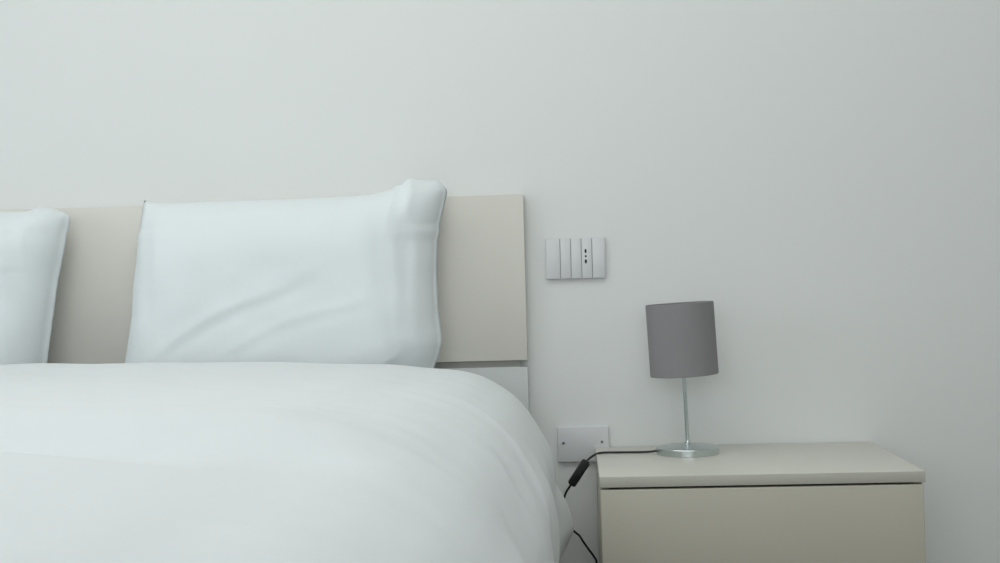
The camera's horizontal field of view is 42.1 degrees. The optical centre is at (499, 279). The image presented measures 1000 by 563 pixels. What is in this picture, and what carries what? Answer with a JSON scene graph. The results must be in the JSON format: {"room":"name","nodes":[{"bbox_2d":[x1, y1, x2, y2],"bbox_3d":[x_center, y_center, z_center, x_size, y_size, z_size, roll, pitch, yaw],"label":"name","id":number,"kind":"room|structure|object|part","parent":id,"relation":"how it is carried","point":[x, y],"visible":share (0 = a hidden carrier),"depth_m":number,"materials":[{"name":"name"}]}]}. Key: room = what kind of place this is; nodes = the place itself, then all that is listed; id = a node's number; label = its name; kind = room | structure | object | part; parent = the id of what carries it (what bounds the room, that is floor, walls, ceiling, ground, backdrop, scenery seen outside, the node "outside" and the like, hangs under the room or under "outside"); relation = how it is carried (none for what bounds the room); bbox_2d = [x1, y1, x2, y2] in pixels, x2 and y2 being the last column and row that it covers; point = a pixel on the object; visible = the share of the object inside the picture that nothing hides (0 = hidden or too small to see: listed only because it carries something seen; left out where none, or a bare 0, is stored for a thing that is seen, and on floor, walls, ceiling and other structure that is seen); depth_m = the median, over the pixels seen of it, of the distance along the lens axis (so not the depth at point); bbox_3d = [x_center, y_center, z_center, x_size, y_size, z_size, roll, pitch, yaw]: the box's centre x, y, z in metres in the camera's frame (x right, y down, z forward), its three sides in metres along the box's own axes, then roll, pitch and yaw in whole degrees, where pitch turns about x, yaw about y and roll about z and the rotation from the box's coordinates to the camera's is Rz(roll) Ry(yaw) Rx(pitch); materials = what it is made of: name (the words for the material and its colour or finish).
{"room":"bedroom","nodes":[
{"label":"bedroom","id":0,"kind":"room"},
{"bbox_2d":[0,0,999,562],"bbox_3d":[-0.344,-0.411,3.073,6.400,2.700,0.100,-2,0,3],"label":"wall","id":1,"kind":"structure","parent":0,"point":[824,174],"depth_m":2.98,"materials":[{"name":"white paint"}]},
{"bbox_2d":[546,237,605,278],"bbox_3d":[0.174,-0.049,2.990,0.135,0.092,0.010,-2,0,3],"label":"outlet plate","id":2,"kind":"object","parent":1,"relation":"attached to","point":[568,258],"visible":1,"depth_m":2.98,"materials":[{"name":"grey plastic"}]},
{"bbox_3d":[0.122,-0.048,2.989,0.032,0.092,0.003,-2,0,3],"label":"plate","id":3,"kind":"part","parent":2,"relation":"part of","materials":[{"name":"white plastic"}]},
{"bbox_3d":[0.227,-0.051,2.984,0.029,0.092,0.003,-2,0,3],"label":"plate","id":4,"kind":"part","parent":2,"relation":"part of","materials":[{"name":"white plastic"}]},
{"bbox_2d":[557,426,608,461],"bbox_3d":[0.192,0.378,2.988,0.118,0.081,0.012,-2,0,3],"label":"blank cover plate","id":5,"kind":"object","parent":1,"relation":"attached to","point":[575,443],"visible":0.92,"depth_m":2.98,"materials":[{"name":"white plastic"}]},
{"bbox_3d":[-0.434,0.992,0.726,6.400,0.100,4.800,-2,0,3],"label":"floor","id":6,"kind":"structure","parent":0,"visible":0},
{"bbox_2d":[0,194,528,410],"bbox_3d":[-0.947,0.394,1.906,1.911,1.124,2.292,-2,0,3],"label":"headboard","id":7,"kind":"object","parent":6,"relation":"on","point":[481,269],"visible":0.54,"depth_m":2.97,"materials":[{"name":"laminate"}]},
{"bbox_3d":[-0.881,0.559,3.032,1.911,0.670,0.037,-2,0,3],"label":"panel","id":8,"kind":"part","parent":7,"relation":"part of","materials":[{"name":"grey"}]},
{"bbox_3d":[-0.946,0.428,1.903,1.795,0.255,2.215,-2,0,3],"label":"mattress","id":9,"kind":"object","parent":7,"relation":"on","visible":0},
{"bbox_2d":[0,207,70,364],"bbox_3d":[-1.337,0.072,2.929,0.726,0.463,0.205,-2,0,3],"label":"pillow","id":10,"kind":"object","parent":9,"relation":"on","point":[32,242],"visible":0.77,"depth_m":2.88,"materials":[{"name":"white fabric"}]},
{"bbox_2d":[125,178,446,367],"bbox_3d":[-0.481,0.030,2.882,0.734,0.502,0.206,-2,0,3],"label":"pillow","id":11,"kind":"object","parent":9,"relation":"on","point":[351,279],"visible":0.77,"depth_m":2.81,"materials":[{"name":"white fabric"}]},
{"bbox_2d":[0,362,573,562],"bbox_3d":[-0.952,0.459,1.617,2.087,0.601,2.221,-2,0,3],"label":"duvet","id":12,"kind":"object","parent":9,"relation":"on","point":[151,462],"visible":1,"depth_m":1.42,"materials":[{"name":"white fabric"}]},
{"bbox_2d":[595,442,925,562],"bbox_3d":[0.527,0.646,2.749,0.628,0.539,0.449,-2,0,3],"label":"nightstand","id":13,"kind":"object","parent":6,"relation":"on","point":[836,502],"visible":1,"depth_m":2.53,"materials":[{"name":"beige laminate"}]},
{"bbox_3d":[0.225,0.666,2.775,0.018,0.517,0.427,-2,0,3],"label":"panel","id":14,"kind":"part","parent":13,"relation":"part of","materials":[{"name":"beige laminate"}]},
{"bbox_2d":[564,301,718,562],"bbox_3d":[0.176,0.490,2.881,0.625,0.871,0.149,-2,0,10],"label":"table lamp","id":15,"kind":"object","parent":13,"relation":"on","point":[682,343],"visible":0.9,"depth_m":2.78,"materials":[{"name":"grey fabric"}]},
{"bbox_2d":[568,459,589,486],"bbox_3d":[0.174,0.425,2.864,0.048,0.059,0.022,-2,0,2],"label":"switch","id":16,"kind":"object","parent":15,"relation":"attached to","point":[584,464],"depth_m":2.85,"materials":[{"name":"black plastic"}]},
{"bbox_3d":[0.058,0.690,2.953,0.349,0.477,0.091,-2,0,23],"label":"cord","id":17,"kind":"part","parent":15,"relation":"part of","materials":[{"name":"black plastic"}]},
{"bbox_3d":[0.268,0.388,2.865,0.161,0.026,0.018,-2,0,5],"label":"cord","id":18,"kind":"part","parent":15,"relation":"part of","materials":[{"name":"black plastic"}]},
{"bbox_3d":[0.398,0.130,2.842,0.155,0.164,0.148,-2,0,3],"label":"lamp shade","id":19,"kind":"part","parent":15,"relation":"part of","materials":[{"name":"grey fabric"}]},
{"bbox_3d":[0.405,0.262,2.842,0.014,0.194,0.008,-2,0,3],"label":"stem","id":20,"kind":"part","parent":15,"relation":"part of","materials":[{"name":"silver metal"}]},
{"bbox_3d":[0.511,0.520,2.535,0.623,0.234,0.018,-2,0,3],"label":"drawer","id":21,"kind":"part","parent":13,"relation":"part of","materials":[{"name":"beige laminate"}]},
{"bbox_3d":[0.831,0.649,2.742,0.018,0.517,0.427,-2,0,3],"label":"panel","id":22,"kind":"part","parent":13,"relation":"part of","materials":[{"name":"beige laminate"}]}
]}

